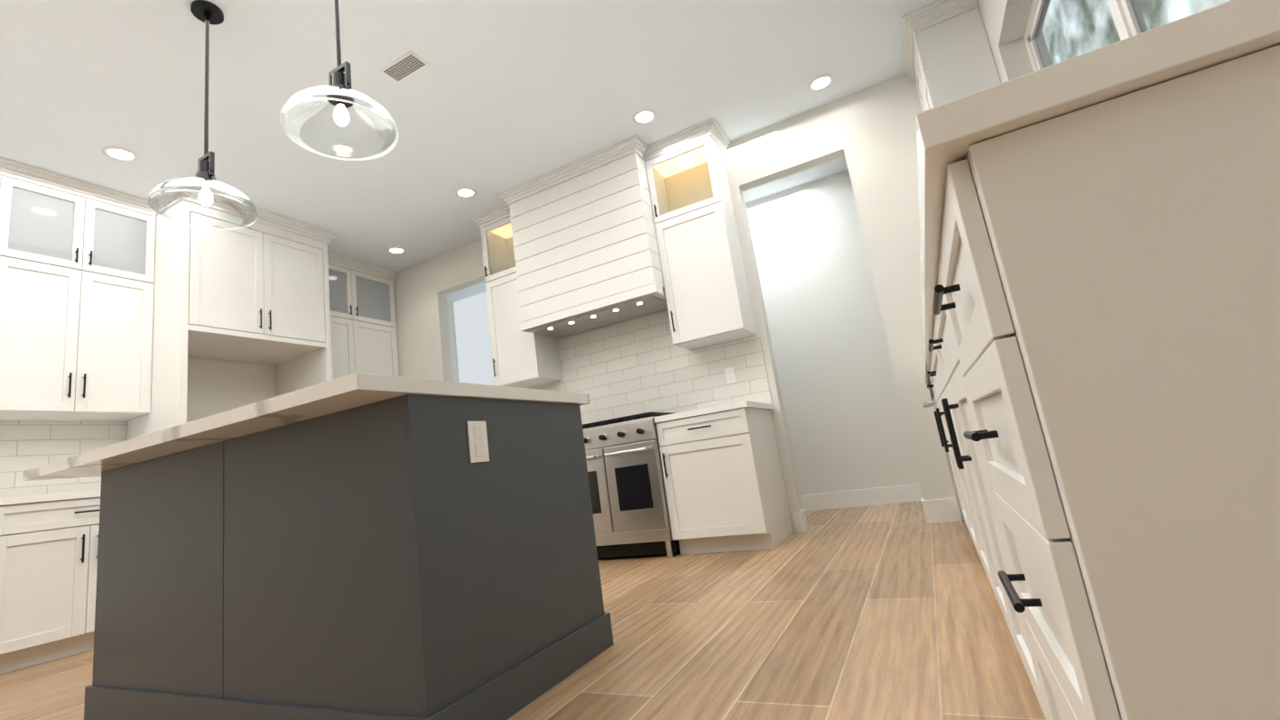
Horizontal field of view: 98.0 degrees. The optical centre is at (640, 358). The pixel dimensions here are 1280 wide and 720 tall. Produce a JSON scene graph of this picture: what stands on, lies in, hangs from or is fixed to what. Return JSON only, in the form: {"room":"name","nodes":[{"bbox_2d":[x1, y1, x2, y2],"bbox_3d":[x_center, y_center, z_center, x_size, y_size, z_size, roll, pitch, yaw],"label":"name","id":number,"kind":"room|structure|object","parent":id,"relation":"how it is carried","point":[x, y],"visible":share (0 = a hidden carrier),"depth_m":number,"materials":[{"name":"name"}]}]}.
{"room":"kitchen","nodes":[
{"label":"kitchen","id":0,"kind":"room"},
{"bbox_2d":[186,356,275,422],"bbox_3d":[-4.292,0.316,3.340,0.200,3.050,8.970,-13,-12,25],"label":"wall","id":1,"kind":"structure","parent":0,"point":[215,386],"depth_m":4.72,"materials":[{"name":"paint"}]},
{"bbox_2d":[0,243,14,402],"bbox_3d":[-4.234,-0.197,3.050,0.357,1.023,0.919,-13,-12,25],"label":"upper cabinet","id":2,"kind":"object","parent":1,"relation":"attached to","point":[6,254],"depth_m":3.42,"materials":[{"name":"white wood"}]},
{"bbox_2d":[0,420,126,498],"bbox_3d":[-3.794,0.709,3.930,0.008,0.528,4.548,-13,-12,25],"label":"tile backsplash","id":3,"kind":"structure","parent":1,"relation":"attached to","point":[25,445],"depth_m":3.68,"materials":[{"name":"white tile"}]},
{"bbox_2d":[0,247,154,421],"bbox_3d":[-3.885,-0.115,3.731,0.357,1.023,0.858,-13,-12,25],"label":"upper cabinet","id":4,"kind":"object","parent":1,"relation":"attached to","point":[77,269],"depth_m":3.68,"materials":[{"name":"white wood"}]},
{"bbox_2d":[327,251,398,380],"bbox_3d":[-2.969,-0.181,5.598,0.404,1.598,1.036,-13,-12,25],"label":"upper cabinet","id":5,"kind":"object","parent":1,"relation":"attached to","point":[363,323],"visible":0.46,"depth_m":5.65,"materials":[{"name":"white wood"}]},
{"bbox_2d":[0,0,973,302],"bbox_3d":[-1.801,-1.851,2.323,6.350,0.100,8.970,-13,-12,25],"label":"ceiling","id":6,"kind":"structure","parent":0,"point":[491,101],"depth_m":3.45,"materials":[{"name":"paint"}]},
{"bbox_2d":[102,146,139,161],"bbox_3d":[-3.374,-1.323,3.614,0.175,0.010,0.175,-4,-11,-19],"label":"recessed light","id":7,"kind":"object","parent":6,"relation":"in","point":[115,153],"depth_m":3.61,"materials":[{"name":"white plastic"}]},
{"bbox_2d":[147,0,258,230],"bbox_3d":[-2.024,-1.170,2.599,0.392,1.056,0.392,-13,-12,25],"label":"pendant light","id":8,"kind":"object","parent":6,"relation":"hanging from","point":[162,196],"visible":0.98,"depth_m":2.53,"materials":[{"name":"clear glass"}]},
{"bbox_2d":[279,0,398,160],"bbox_3d":[-1.196,-1.364,2.198,0.392,1.056,0.392,-13,-12,25],"label":"pendant light","id":9,"kind":"object","parent":6,"relation":"hanging from","point":[299,108],"visible":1,"depth_m":2.11,"materials":[{"name":"clear glass"}]},
{"bbox_2d":[387,246,406,254],"bbox_3d":[-2.442,-1.077,5.582,0.175,0.010,0.175,-4,-11,-19],"label":"recessed light","id":10,"kind":"object","parent":6,"relation":"in","point":[395,250],"depth_m":5.57,"materials":[{"name":"white"}]},
{"bbox_2d":[380,50,429,83],"bbox_3d":[-1.364,-1.682,3.226,0.260,0.010,0.130,-13,-12,25],"label":"air vent","id":11,"kind":"object","parent":6,"relation":"in","point":[405,67],"depth_m":3.22,"materials":[{"name":"white metal"}]},
{"bbox_2d":[454,186,476,197],"bbox_3d":[-1.466,-1.389,4.678,0.175,0.010,0.175,-4,-11,-19],"label":"recessed light","id":12,"kind":"object","parent":6,"relation":"in","point":[464,191],"depth_m":4.67,"materials":[{"name":"white plastic"}]},
{"bbox_2d":[631,108,656,124],"bbox_3d":[0.032,-1.731,3.997,0.175,0.010,0.175,-4,-11,-19],"label":"recessed light","id":13,"kind":"object","parent":6,"relation":"in","point":[643,116],"depth_m":3.99,"materials":[{"name":"white plastic"}]},
{"bbox_2d":[807,74,834,92],"bbox_3d":[1.266,-1.925,3.896,0.175,0.010,0.175,-4,-11,-19],"label":"recessed light","id":14,"kind":"object","parent":6,"relation":"in","point":[820,82],"depth_m":3.89,"materials":[{"name":"white plastic"}]},
{"bbox_2d":[0,500,1046,719],"bbox_3d":[-1.368,1.213,1.734,6.350,0.100,8.970,-13,-12,25],"label":"floor","id":15,"kind":"structure","parent":0,"point":[879,613],"depth_m":1.89,"materials":[{"name":"brown wood"}]},
{"bbox_2d":[0,500,14,675],"bbox_3d":[-3.893,1.252,2.702,0.657,0.880,0.918,-13,-12,25],"label":"base cabinet","id":16,"kind":"object","parent":15,"relation":"on","point":[6,507],"depth_m":3.00,"materials":[{"name":"white wood"}]},
{"bbox_2d":[3,493,100,674],"bbox_3d":[-3.544,1.334,3.382,0.657,0.880,0.858,-13,-12,25],"label":"base cabinet","id":17,"kind":"object","parent":15,"relation":"on","point":[49,547],"depth_m":3.15,"materials":[{"name":"white wood"}]},
{"bbox_2d":[0,490,100,500],"bbox_3d":[-3.956,0.803,2.776,0.668,0.040,2.418,-13,-12,25],"label":"countertop","id":18,"kind":"structure","parent":17,"relation":"on","point":[40,497],"depth_m":3.18,"materials":[{"name":"white stone"}]},
{"bbox_2d":[126,187,338,440],"bbox_3d":[-3.181,0.369,4.426,0.804,3.048,1.242,-13,-12,25],"label":"tall cabinet","id":19,"kind":"object","parent":15,"relation":"on","point":[257,291],"visible":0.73,"depth_m":4.30,"materials":[{"name":"white wood"}]},
{"bbox_2d":[83,387,613,719],"bbox_3d":[-1.109,0.741,2.087,1.732,0.880,0.842,-13,-12,25],"label":"kitchen island","id":20,"kind":"object","parent":15,"relation":"on","point":[357,546],"depth_m":1.63,"materials":[{"name":"grey wood"}]},
{"bbox_2d":[22,372,590,481],"bbox_3d":[-1.276,0.306,2.163,1.920,0.040,1.020,-13,-12,25],"label":"island countertop","id":21,"kind":"structure","parent":20,"relation":"on","point":[357,388],"depth_m":1.59,"materials":[{"name":"white stone"}]},
{"bbox_2d":[582,411,679,558],"bbox_3d":[-0.190,0.967,4.178,1.076,0.970,0.757,-13,-12,25],"label":"range","id":22,"kind":"object","parent":15,"relation":"on","point":[630,512],"visible":0.6,"depth_m":3.78,"materials":[{"name":"metal"}]},
{"bbox_2d":[654,400,793,555],"bbox_3d":[0.594,0.817,3.844,0.651,0.920,0.696,-13,-12,25],"label":"base cabinet","id":23,"kind":"object","parent":15,"relation":"on","point":[724,485],"visible":1,"depth_m":3.59,"materials":[{"name":"white wood"}]},
{"bbox_2d":[916,0,1279,719],"bbox_3d":[1.434,0.321,1.878,0.766,0.920,3.518,-13,-12,25],"label":"base cabinet","id":24,"kind":"object","parent":15,"relation":"on","point":[1100,265],"visible":1,"depth_m":0.48,"materials":[{"name":"white wood"}]},
{"bbox_2d":[393,73,964,533],"bbox_3d":[-0.165,0.011,4.787,5.940,3.050,0.150,-13,-12,25],"label":"wall","id":25,"kind":"structure","parent":0,"point":[833,269],"depth_m":4.95,"materials":[{"name":"paint"}]},
{"bbox_2d":[453,291,494,385],"bbox_3d":[-1.359,0.538,6.625,2.030,3.040,0.010,-13,-12,25],"label":"window","id":26,"kind":"structure","parent":25,"relation":"in","point":[474,350],"depth_m":7.10,"materials":[{"name":"glass"}]},
{"bbox_2d":[470,204,562,388],"bbox_3d":[-1.131,-0.544,5.062,0.544,1.598,0.394,-13,-12,25],"label":"upper cabinet","id":27,"kind":"object","parent":25,"relation":"attached to","point":[522,359],"visible":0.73,"depth_m":4.92,"materials":[{"name":"white wood"}]},
{"bbox_2d":[497,135,667,338],"bbox_3d":[-0.410,-0.915,4.635,1.372,1.234,0.574,-13,-12,25],"label":"range hood","id":28,"kind":"object","parent":25,"relation":"attached to","point":[587,255],"visible":0.88,"depth_m":4.41,"materials":[{"name":"white wood"}]},
{"bbox_2d":[528,311,772,424],"bbox_3d":[-0.105,0.142,4.672,2.310,0.894,0.008,-13,-12,25],"label":"tile backsplash","id":29,"kind":"structure","parent":25,"relation":"attached to","point":[637,366],"depth_m":4.58,"materials":[{"name":"white tile"}]},
{"bbox_2d":[643,118,756,350],"bbox_3d":[0.474,-0.920,4.284,0.614,1.598,0.394,-13,-12,25],"label":"upper cabinet","id":30,"kind":"object","parent":25,"relation":"attached to","point":[707,290],"visible":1,"depth_m":4.17,"materials":[{"name":"white wood"}]},
{"bbox_2d":[724,366,735,383],"bbox_3d":[0.692,0.132,4.257,0.070,0.120,0.004,-13,-12,25],"label":"switch plate","id":31,"kind":"object","parent":25,"relation":"attached to","point":[730,376],"visible":0.6,"depth_m":4.25,"materials":[{"name":"white plastic"}]},
{"bbox_2d":[792,507,808,532],"bbox_3d":[0.274,1.382,4.462,2.104,0.140,0.044,-13,-12,25],"label":"baseboard","id":32,"kind":"structure","parent":25,"relation":"attached to","point":[801,525],"depth_m":3.92,"materials":[{"name":"white"}]},
{"bbox_2d":[800,483,922,510],"bbox_3d":[1.511,1.326,5.077,3.780,0.140,0.018,-13,-12,25],"label":"baseboard","id":33,"kind":"structure","parent":25,"relation":"attached to","point":[908,493],"depth_m":4.86,"materials":[{"name":"white"}]},
{"bbox_2d":[919,497,962,523],"bbox_3d":[2.278,0.912,3.491,0.904,0.140,0.044,-13,-12,25],"label":"baseboard","id":34,"kind":"structure","parent":25,"relation":"attached to","point":[941,511],"depth_m":3.53,"materials":[{"name":"white"}]},
{"bbox_2d":[976,0,1033,83],"bbox_3d":[1.123,-0.953,0.717,0.200,3.050,8.970,-13,-12,25],"label":"wall","id":35,"kind":"structure","parent":0,"point":[1004,21],"depth_m":3.00,"materials":[{"name":"paint"}]},
{"bbox_2d":[901,0,1001,111],"bbox_3d":[2.011,-1.304,3.418,0.394,1.598,0.614,-13,-12,25],"label":"upper cabinet","id":36,"kind":"object","parent":35,"relation":"attached to","point":[949,60],"visible":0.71,"depth_m":3.30,"materials":[{"name":"white wood"}]},
{"bbox_2d":[1022,0,1232,71],"bbox_3d":[1.668,-1.089,1.962,0.177,1.530,2.060,-13,-12,25],"label":"window","id":37,"kind":"structure","parent":35,"relation":"in","point":[1055,32],"depth_m":2.27,"materials":[{"name":"white"}]}
]}

